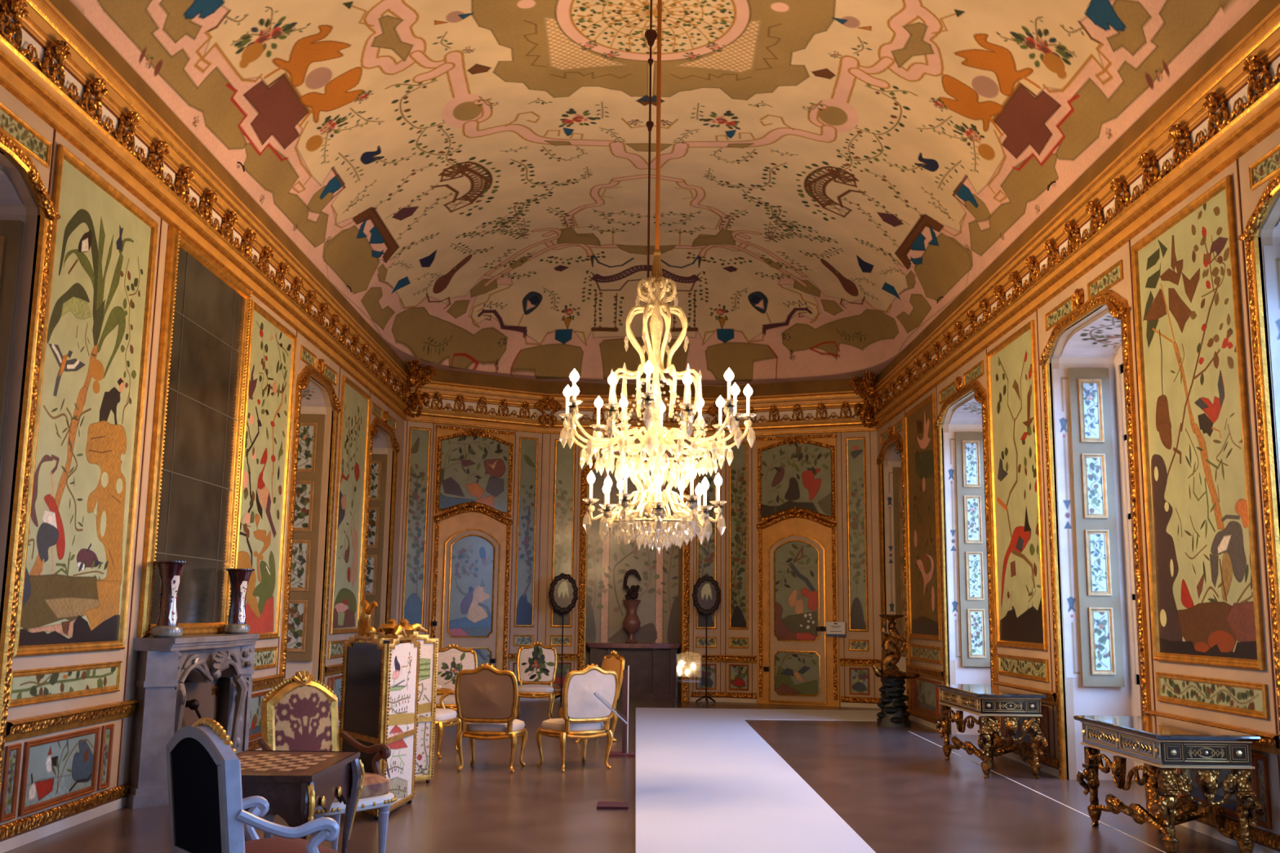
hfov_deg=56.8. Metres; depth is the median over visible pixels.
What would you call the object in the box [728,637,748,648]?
panel
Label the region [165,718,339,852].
armchair
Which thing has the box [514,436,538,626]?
painting
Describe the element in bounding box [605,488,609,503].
candle
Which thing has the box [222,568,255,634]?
porcelain vase
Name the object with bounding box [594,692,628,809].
acrylic stand
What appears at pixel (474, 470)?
painting
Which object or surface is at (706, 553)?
painting
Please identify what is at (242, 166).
iron hook
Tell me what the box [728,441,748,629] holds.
painting
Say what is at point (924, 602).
painting
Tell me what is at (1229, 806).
painting
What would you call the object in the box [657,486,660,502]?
candle
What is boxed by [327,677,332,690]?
painting
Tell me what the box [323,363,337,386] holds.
panel
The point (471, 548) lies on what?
door
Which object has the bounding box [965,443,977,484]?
painting
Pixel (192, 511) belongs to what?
mirror
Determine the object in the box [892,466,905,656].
shutter
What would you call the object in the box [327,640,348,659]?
panel
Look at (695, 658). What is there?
trim
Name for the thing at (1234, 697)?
panel
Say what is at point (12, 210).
window frame
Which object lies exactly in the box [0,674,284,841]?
trim
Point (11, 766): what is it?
painting
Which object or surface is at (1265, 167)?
panel
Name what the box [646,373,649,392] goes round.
candle
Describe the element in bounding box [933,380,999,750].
window
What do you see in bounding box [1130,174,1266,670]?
painting
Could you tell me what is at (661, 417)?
candle
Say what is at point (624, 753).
stand
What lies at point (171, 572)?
porcelain vase
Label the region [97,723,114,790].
painting
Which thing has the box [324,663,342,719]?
trim
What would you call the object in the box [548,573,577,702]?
screen
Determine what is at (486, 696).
chair
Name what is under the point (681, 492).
candle
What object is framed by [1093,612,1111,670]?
painting
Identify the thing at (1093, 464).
painting
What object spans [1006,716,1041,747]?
painting
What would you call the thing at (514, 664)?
painting
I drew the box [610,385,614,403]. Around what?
candle
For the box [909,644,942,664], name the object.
panel
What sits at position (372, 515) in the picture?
painting
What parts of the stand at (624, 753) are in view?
floor plate, post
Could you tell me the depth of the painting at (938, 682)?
16.82 m
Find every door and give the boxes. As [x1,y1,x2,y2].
[427,424,515,695]
[755,434,839,706]
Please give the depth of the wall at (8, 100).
9.64 m
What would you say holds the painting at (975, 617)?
attached to the window at (972, 646)
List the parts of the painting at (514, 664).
frame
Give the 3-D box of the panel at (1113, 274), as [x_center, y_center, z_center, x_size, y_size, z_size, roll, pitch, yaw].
[4.327,-1.349,11.037,0.023,0.186,0.800,1,-9,0]
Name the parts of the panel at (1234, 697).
painted panel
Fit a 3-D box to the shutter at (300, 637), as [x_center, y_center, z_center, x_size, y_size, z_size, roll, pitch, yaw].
[-4.535,1.456,15.787,0.500,3.280,0.045,1,-9,0]
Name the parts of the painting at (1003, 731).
painted panel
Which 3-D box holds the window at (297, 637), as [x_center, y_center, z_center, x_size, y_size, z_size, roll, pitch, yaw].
[-4.513,1.577,14.961,0.865,4.625,1.970,1,-9,0]
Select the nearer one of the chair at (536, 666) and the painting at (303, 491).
the painting at (303, 491)
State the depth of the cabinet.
21.82 m
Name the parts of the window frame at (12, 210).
shutter moulding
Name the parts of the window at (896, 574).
shutter moulding, shutter moulding, shutter moulding, shutter moulding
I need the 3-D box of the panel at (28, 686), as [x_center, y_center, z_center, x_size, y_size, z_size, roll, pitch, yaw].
[-4.163,1.866,8.645,0.029,0.237,1.717,1,-9,0]
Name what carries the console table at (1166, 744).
on the floor
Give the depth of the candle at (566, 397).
11.53 m
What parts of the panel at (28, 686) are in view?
painted panel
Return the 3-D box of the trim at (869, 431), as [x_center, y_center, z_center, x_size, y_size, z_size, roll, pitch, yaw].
[2.879,2.574,21.672,2.754,4.920,0.007,-3,-10,21]
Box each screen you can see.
[338,600,438,820]
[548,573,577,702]
[692,575,720,703]
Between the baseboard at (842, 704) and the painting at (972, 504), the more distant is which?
the baseboard at (842, 704)
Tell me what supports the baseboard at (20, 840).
attached to the wall at (8, 100)
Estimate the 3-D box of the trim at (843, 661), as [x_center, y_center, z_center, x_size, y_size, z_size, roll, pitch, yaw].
[3.898,4.493,20.922,0.727,0.770,0.070,-3,-10,21]
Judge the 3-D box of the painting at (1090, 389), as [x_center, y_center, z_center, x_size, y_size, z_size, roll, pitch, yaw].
[4.712,-0.167,12.372,0.170,0.600,0.001,1,-9,0]
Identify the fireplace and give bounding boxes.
[125,633,259,808]
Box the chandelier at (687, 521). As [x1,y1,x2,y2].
[559,0,756,555]
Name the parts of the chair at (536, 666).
leg, seat, seat rail, backrest, frame, leg, leg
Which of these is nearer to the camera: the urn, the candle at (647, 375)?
the candle at (647, 375)
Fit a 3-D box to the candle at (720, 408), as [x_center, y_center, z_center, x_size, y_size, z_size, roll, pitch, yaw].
[0.793,-0.091,11.685,0.031,0.190,0.033,1,-9,0]
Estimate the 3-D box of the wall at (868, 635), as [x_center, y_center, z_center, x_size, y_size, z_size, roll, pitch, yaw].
[2.936,2.072,21.790,2.927,5.950,0.100,-3,-10,21]
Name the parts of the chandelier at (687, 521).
bulb, bulb, bulb, bulb, bulb, candle arm, bulb, candle arm, candle arm, bulb, bulb, candle arm, candle arm, bulb, candle arm, bulb, candle arm, candle arm, crown arm, crown arm, candle arm, crown arm, crown arm, bulb, candle arm, iron rod, stem, bead chain, candle arm, bulb, bulb, crown arm, crown arm, candle arm, candle arm, crown arm, crown arm, bulb, candle arm, candle arm, candle arm, bulb, bulb, candle arm, candle arm, candle arm, bulb, candle arm, bulb, candle arm, bulb, bulb, bulb, bulb, bulb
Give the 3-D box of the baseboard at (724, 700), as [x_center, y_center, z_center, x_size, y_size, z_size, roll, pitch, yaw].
[1.823,5.016,21.686,0.660,0.075,0.028,-3,-10,21]
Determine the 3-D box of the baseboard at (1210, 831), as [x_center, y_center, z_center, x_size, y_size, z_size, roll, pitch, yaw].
[4.274,3.019,8.803,0.028,0.075,2.040,1,-9,0]
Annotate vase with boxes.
[150,560,189,638]
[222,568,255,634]
[622,600,641,643]
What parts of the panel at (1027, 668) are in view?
painted panel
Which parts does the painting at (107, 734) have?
painted panel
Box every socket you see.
[641,397,653,400]
[682,408,693,411]
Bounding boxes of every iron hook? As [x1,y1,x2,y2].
[237,161,244,171]
[1047,181,1055,191]
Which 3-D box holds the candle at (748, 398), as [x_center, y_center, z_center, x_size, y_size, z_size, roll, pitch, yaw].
[1.040,-0.194,11.393,0.031,0.190,0.033,1,-9,0]
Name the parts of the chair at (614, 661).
leg, backrest, frame, leg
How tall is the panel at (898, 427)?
0.186 m
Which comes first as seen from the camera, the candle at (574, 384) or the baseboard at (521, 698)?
the candle at (574, 384)
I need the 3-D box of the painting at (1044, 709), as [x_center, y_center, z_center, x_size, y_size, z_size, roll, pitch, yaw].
[4.267,3.188,12.466,0.025,0.486,0.176,1,-9,0]
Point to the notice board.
(832, 628)
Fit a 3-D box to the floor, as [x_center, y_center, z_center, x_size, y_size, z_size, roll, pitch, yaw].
[0.044,3.192,9.672,10.880,0.100,27.100,1,-9,0]
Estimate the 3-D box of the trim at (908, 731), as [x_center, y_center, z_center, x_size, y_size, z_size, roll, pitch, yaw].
[3.681,3.343,10.674,0.012,0.002,12.102,1,-9,1]
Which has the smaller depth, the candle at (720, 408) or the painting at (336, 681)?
the candle at (720, 408)
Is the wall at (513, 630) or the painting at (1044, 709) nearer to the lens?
the painting at (1044, 709)
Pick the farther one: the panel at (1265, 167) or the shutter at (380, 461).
the shutter at (380, 461)
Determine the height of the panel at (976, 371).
0.186 m
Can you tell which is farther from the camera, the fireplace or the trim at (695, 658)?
the trim at (695, 658)
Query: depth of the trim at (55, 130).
9.83 m
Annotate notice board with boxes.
[816,622,845,636]
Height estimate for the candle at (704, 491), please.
0.160 m
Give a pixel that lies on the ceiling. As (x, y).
(474, 173)
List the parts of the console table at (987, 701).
leg, leg, brass moulding, leg, leg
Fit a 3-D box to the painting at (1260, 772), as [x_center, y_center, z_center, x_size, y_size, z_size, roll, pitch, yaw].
[4.283,2.511,8.159,0.025,0.486,0.176,1,-9,0]
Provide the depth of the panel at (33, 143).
7.95 m
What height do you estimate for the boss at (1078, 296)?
0.200 m
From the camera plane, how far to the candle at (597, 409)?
11.78 m
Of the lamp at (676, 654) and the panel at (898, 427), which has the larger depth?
the lamp at (676, 654)
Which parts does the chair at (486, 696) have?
leg, leg, frame, seat rail, seat, leg, leg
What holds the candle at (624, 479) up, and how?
on the chandelier at (687, 521)
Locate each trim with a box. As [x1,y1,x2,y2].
[0,0,1279,437]
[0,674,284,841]
[48,128,370,786]
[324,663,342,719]
[398,420,542,671]
[507,653,517,661]
[545,433,721,692]
[554,653,577,696]
[577,459,690,702]
[691,654,722,697]
[722,655,756,698]
[724,431,875,697]
[840,657,880,703]
[904,158,1279,788]
[906,664,943,724]
[908,731,1165,852]
[991,680,1058,769]
[1143,710,1279,852]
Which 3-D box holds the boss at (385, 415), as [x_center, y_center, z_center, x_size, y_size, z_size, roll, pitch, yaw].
[-4.141,-0.154,19.293,0.080,0.200,0.140,1,-9,0]
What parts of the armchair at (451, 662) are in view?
seat, seat rail, backrest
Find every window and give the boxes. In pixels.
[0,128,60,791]
[279,365,341,684]
[360,417,399,643]
[876,433,911,719]
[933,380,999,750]
[1038,289,1154,813]
[1237,170,1279,737]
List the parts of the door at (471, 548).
moulding, panel, panel moulding, panel moulding, panel, overdoor frame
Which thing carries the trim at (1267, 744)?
attached to the wall at (1249, 199)
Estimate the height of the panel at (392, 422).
0.186 m
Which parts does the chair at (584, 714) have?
leg, leg, seat, seat rail, leg, frame, leg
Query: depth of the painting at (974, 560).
16.54 m
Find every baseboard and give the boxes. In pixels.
[0,747,262,852]
[520,697,538,701]
[538,696,562,700]
[690,697,722,702]
[722,697,756,703]
[840,702,879,708]
[909,715,942,729]
[997,748,1058,777]
[1176,813,1279,852]
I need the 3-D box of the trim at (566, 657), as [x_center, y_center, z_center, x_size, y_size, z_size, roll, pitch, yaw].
[-1.502,4.540,21.640,0.680,0.770,0.070,1,-9,-4]
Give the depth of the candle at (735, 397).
11.02 m
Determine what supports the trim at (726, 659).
attached to the wall at (868, 635)
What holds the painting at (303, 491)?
attached to the window at (297, 637)
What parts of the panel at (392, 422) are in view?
painted panel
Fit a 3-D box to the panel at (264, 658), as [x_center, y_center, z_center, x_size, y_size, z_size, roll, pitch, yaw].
[-4.179,2.521,12.809,0.029,0.237,1.647,1,-9,0]
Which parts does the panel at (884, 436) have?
painted panel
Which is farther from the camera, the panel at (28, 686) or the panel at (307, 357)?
the panel at (307, 357)
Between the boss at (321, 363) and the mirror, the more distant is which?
the boss at (321, 363)
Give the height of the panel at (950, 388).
0.186 m
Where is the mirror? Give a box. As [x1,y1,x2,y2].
[136,226,252,637]
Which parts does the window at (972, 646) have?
shutter moulding, shutter moulding, shutter moulding, shutter moulding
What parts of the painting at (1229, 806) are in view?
painted panel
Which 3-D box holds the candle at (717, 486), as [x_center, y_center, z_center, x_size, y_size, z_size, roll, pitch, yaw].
[0.738,0.643,11.170,0.031,0.160,0.033,1,-9,0]
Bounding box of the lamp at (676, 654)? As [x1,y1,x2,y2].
[675,653,702,676]
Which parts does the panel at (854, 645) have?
painted panel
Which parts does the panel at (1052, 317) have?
painted panel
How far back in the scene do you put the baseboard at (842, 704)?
20.87 m
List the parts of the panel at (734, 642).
painted panel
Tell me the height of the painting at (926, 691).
0.487 m
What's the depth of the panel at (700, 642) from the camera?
21.95 m
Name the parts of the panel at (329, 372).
painted panel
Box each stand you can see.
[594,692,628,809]
[608,665,635,757]
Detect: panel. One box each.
[0,102,51,168]
[8,661,122,707]
[253,646,278,670]
[299,344,316,368]
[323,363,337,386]
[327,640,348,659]
[371,401,382,419]
[387,414,396,431]
[513,635,533,645]
[550,635,572,646]
[695,636,716,648]
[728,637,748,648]
[848,640,868,651]
[880,429,888,444]
[893,418,903,435]
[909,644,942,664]
[938,380,956,404]
[963,360,984,386]
[996,653,1048,682]
[1044,294,1074,331]
[1086,259,1123,300]
[1155,671,1269,719]
[1248,143,1279,191]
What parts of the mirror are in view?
mirror pane, mirror pane, bead moulding, mirror pane, mirror pane, mirror pane, mirror pane, mirror pane, mirror pane, mirror pane, mirror pane, mirror pane, mirror pane, mirror pane, mirror pane, mirror pane, bead moulding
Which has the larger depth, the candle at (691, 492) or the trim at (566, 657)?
the trim at (566, 657)
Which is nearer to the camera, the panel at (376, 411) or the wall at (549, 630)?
the panel at (376, 411)
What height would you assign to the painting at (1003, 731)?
0.486 m
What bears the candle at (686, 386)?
on the chandelier at (687, 521)
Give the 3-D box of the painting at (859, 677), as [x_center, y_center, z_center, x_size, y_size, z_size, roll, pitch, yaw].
[3.881,4.508,20.953,0.355,0.465,0.021,-3,-10,21]
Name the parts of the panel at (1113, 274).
painted panel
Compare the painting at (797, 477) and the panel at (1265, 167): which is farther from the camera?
the painting at (797, 477)
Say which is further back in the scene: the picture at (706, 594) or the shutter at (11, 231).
the picture at (706, 594)
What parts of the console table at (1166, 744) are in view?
leg, leg, brass moulding, leg, leg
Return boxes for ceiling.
[70,0,1258,386]
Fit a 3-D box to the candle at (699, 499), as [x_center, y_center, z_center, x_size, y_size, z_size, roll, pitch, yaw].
[0.569,0.748,11.405,0.031,0.160,0.033,1,-9,0]
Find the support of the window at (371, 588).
in the wall at (8, 100)
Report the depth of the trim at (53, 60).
11.45 m
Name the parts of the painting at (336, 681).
painted panel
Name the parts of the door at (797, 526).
overdoor frame, panel moulding, panel, panel moulding, panel, moulding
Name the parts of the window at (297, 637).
shutter moulding, shutter moulding, shutter moulding, shutter moulding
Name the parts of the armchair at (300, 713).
arm, leg, frame, backrest, leg, leg, seat rail, seat, arm, leg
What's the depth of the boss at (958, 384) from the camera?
15.91 m
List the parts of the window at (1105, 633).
shutter moulding, shutter moulding, shutter moulding, shutter moulding, frame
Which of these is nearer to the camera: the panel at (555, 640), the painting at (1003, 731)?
the painting at (1003, 731)
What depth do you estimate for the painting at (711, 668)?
21.86 m
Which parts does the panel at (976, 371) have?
painted panel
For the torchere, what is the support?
on the floor
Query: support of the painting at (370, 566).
attached to the window at (371, 588)
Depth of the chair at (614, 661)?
15.08 m
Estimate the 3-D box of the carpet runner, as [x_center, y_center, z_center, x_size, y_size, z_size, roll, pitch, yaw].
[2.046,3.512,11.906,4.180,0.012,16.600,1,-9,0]
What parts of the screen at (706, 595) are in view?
wreath frame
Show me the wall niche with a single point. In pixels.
(608, 562)
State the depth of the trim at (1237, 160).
9.88 m
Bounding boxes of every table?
[235,750,364,852]
[934,684,1048,778]
[1073,715,1264,852]
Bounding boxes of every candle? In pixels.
[565,396,568,413]
[572,382,576,399]
[589,484,592,498]
[596,408,599,424]
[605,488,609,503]
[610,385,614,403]
[623,478,626,493]
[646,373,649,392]
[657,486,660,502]
[660,413,662,428]
[680,491,683,503]
[685,385,688,403]
[689,479,693,494]
[697,496,701,510]
[703,490,706,505]
[716,485,719,500]
[718,407,721,424]
[727,381,730,399]
[733,395,737,413]
[746,395,750,413]
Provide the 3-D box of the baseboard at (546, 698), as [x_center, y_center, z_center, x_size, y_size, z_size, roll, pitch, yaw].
[-1.508,4.961,21.595,0.680,0.075,0.028,1,-9,-4]
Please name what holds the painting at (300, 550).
attached to the window at (297, 637)
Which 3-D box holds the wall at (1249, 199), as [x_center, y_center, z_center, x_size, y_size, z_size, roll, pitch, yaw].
[4.373,0.115,9.235,0.100,5.950,24.250,1,-9,0]
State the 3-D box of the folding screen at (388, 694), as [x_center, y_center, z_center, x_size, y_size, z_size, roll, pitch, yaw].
[-2.200,2.349,10.204,0.637,1.678,2.079,1,-9,-2]
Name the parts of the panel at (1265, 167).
painted panel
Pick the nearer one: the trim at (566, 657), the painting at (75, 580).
the painting at (75, 580)
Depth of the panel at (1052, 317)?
12.23 m
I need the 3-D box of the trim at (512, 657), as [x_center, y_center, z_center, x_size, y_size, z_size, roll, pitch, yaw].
[-2.102,4.505,21.467,0.635,0.770,0.070,6,-10,-29]
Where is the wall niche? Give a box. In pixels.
[585,468,679,693]
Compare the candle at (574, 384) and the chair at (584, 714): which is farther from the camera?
the chair at (584, 714)
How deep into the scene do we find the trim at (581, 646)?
21.95 m
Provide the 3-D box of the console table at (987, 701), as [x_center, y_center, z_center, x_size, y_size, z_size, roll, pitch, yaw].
[3.732,3.244,12.717,0.718,0.835,1.737,1,-9,0]
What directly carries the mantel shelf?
attached to the fireplace
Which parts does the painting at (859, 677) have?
painted panel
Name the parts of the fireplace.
handle, fireboard panel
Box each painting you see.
[0,742,22,822]
[13,143,158,657]
[17,726,100,816]
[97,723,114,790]
[234,300,297,639]
[248,691,267,740]
[287,603,303,648]
[290,543,306,587]
[293,484,310,528]
[297,426,313,468]
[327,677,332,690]
[328,375,371,634]
[332,675,342,711]
[365,557,373,592]
[368,510,376,545]
[369,463,378,497]
[401,426,431,626]
[439,435,509,512]
[512,662,524,685]
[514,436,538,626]
[550,439,576,627]
[552,662,571,688]
[695,663,716,689]
[696,447,716,629]
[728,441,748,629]
[728,664,748,690]
[761,443,831,517]
[845,436,868,631]
[848,667,869,695]
[903,392,942,640]
[915,677,937,715]
[937,681,942,716]
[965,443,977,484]
[967,498,978,540]
[968,555,981,596]
[970,612,982,654]
[985,320,1048,650]
[1000,716,1007,737]
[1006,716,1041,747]
[1040,705,1050,754]
[1082,382,1099,438]
[1086,457,1103,513]
[1089,533,1106,591]
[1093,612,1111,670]
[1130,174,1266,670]
[1177,768,1253,818]
[1251,753,1272,830]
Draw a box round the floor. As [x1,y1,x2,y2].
[4,699,1239,852]
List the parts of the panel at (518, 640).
painted panel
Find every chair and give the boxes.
[454,662,528,773]
[515,641,557,719]
[535,663,618,772]
[558,650,624,743]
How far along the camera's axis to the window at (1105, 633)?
12.12 m
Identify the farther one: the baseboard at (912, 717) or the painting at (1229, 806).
the baseboard at (912, 717)
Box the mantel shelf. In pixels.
[133,633,259,651]
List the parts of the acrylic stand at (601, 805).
floor plate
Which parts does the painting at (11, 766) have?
painted panel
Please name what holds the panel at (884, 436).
attached to the wall at (1249, 199)
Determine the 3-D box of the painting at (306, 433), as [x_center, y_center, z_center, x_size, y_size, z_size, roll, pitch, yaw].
[-4.520,0.281,15.943,0.250,0.600,0.001,1,-9,0]
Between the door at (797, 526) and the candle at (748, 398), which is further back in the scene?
the door at (797, 526)
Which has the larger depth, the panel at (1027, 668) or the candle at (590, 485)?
the panel at (1027, 668)
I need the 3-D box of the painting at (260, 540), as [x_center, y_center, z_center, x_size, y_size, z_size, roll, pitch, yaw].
[-4.148,0.550,13.119,0.042,3.570,1.650,1,-9,0]
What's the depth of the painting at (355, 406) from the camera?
17.06 m
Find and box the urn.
[622,568,641,643]
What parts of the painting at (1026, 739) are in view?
painted panel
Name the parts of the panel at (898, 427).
painted panel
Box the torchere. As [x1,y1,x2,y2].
[871,614,920,727]
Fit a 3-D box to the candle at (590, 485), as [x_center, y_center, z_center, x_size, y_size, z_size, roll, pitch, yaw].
[-0.461,0.618,11.106,0.031,0.160,0.033,1,-9,0]
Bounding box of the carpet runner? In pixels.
[635,707,881,852]
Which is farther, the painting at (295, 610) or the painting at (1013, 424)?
the painting at (295, 610)
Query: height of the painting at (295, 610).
0.600 m
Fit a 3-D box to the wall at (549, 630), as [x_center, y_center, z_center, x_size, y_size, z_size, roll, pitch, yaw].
[-0.153,2.146,22.504,3.378,5.950,0.700,1,-9,-4]
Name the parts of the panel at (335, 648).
painted panel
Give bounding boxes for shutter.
[0,219,23,463]
[286,413,325,661]
[364,453,387,635]
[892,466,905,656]
[954,431,990,666]
[1066,367,1124,687]
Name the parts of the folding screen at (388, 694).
screen frame, screen frame, screen frame, screen frame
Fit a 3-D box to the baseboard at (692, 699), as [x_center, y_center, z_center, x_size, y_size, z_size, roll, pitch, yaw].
[1.228,5.024,21.785,0.588,0.075,0.028,1,-9,-4]
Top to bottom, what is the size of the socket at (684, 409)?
0.060 m
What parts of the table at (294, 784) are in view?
leg, leg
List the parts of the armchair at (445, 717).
leg, arm, seat, seat rail, leg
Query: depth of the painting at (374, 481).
19.96 m
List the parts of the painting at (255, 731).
painted panel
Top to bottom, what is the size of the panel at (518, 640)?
0.195 m
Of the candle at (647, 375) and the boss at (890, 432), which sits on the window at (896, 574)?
the boss at (890, 432)
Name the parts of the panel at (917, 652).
painted panel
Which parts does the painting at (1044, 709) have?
painted panel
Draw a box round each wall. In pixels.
[0,84,404,825]
[395,420,545,671]
[539,382,722,701]
[722,384,881,706]
[876,44,1279,835]
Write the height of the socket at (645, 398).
0.060 m
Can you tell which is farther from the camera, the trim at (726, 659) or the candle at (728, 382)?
the trim at (726, 659)
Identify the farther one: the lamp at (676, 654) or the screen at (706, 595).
the screen at (706, 595)
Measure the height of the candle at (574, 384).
0.190 m
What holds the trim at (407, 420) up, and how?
attached to the wall at (513, 630)
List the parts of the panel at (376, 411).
painted panel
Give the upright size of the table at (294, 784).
0.762 m
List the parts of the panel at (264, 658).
painted panel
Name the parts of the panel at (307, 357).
painted panel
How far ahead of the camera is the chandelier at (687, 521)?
11.05 m
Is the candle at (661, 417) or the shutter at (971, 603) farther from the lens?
the shutter at (971, 603)
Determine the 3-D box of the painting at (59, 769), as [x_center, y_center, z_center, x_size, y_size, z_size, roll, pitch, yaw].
[-4.171,2.469,8.555,0.029,0.487,1.107,1,-9,0]
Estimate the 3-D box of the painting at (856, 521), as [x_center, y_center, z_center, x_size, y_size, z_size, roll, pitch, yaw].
[3.912,1.925,21.357,0.356,3.496,0.025,-3,-10,21]
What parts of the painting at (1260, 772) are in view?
painted panel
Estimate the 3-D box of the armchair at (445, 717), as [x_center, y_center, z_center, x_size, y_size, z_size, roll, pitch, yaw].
[-2.420,3.149,13.372,0.676,1.084,0.754,-1,-9,12]
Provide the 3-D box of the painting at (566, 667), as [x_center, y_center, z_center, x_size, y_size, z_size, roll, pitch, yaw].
[-1.458,4.555,21.666,0.395,0.465,0.021,1,-9,-4]
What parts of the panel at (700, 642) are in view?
painted panel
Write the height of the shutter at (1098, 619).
3.280 m
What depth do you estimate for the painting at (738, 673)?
21.76 m
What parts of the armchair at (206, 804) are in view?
frame, arm, arm, seat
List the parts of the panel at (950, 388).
painted panel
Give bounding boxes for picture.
[553,578,573,608]
[697,580,716,609]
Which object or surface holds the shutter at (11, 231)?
attached to the window frame at (12, 210)
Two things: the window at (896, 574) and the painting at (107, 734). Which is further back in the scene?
the window at (896, 574)
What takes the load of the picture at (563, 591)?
attached to the screen at (563, 593)
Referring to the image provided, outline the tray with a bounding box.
[879,614,903,621]
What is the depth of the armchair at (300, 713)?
7.77 m
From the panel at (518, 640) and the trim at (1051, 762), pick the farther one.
the panel at (518, 640)
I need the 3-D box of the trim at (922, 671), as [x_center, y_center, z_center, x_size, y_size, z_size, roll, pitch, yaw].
[4.226,3.967,17.547,0.070,0.770,2.170,1,-9,0]
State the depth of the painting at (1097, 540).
12.13 m
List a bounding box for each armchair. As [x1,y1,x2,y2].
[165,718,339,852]
[257,671,397,852]
[435,643,477,711]
[435,684,461,758]
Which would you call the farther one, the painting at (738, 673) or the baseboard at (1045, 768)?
the painting at (738, 673)
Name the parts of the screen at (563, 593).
wreath frame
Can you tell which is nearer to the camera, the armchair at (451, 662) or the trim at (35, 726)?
the trim at (35, 726)
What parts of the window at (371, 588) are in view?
shutter moulding, shutter moulding, shutter moulding, shutter moulding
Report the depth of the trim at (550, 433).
22.05 m
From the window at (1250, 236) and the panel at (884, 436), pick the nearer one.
the window at (1250, 236)
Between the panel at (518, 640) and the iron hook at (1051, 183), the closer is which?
the iron hook at (1051, 183)
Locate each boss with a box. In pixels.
[317,359,324,373]
[382,410,388,422]
[887,426,893,438]
[955,376,962,391]
[1073,288,1084,308]
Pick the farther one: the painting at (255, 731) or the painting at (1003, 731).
the painting at (1003, 731)
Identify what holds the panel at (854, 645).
attached to the wall at (868, 635)
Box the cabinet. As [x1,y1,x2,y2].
[586,642,680,701]
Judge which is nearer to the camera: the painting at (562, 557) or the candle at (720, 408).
the candle at (720, 408)
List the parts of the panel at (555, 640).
painted panel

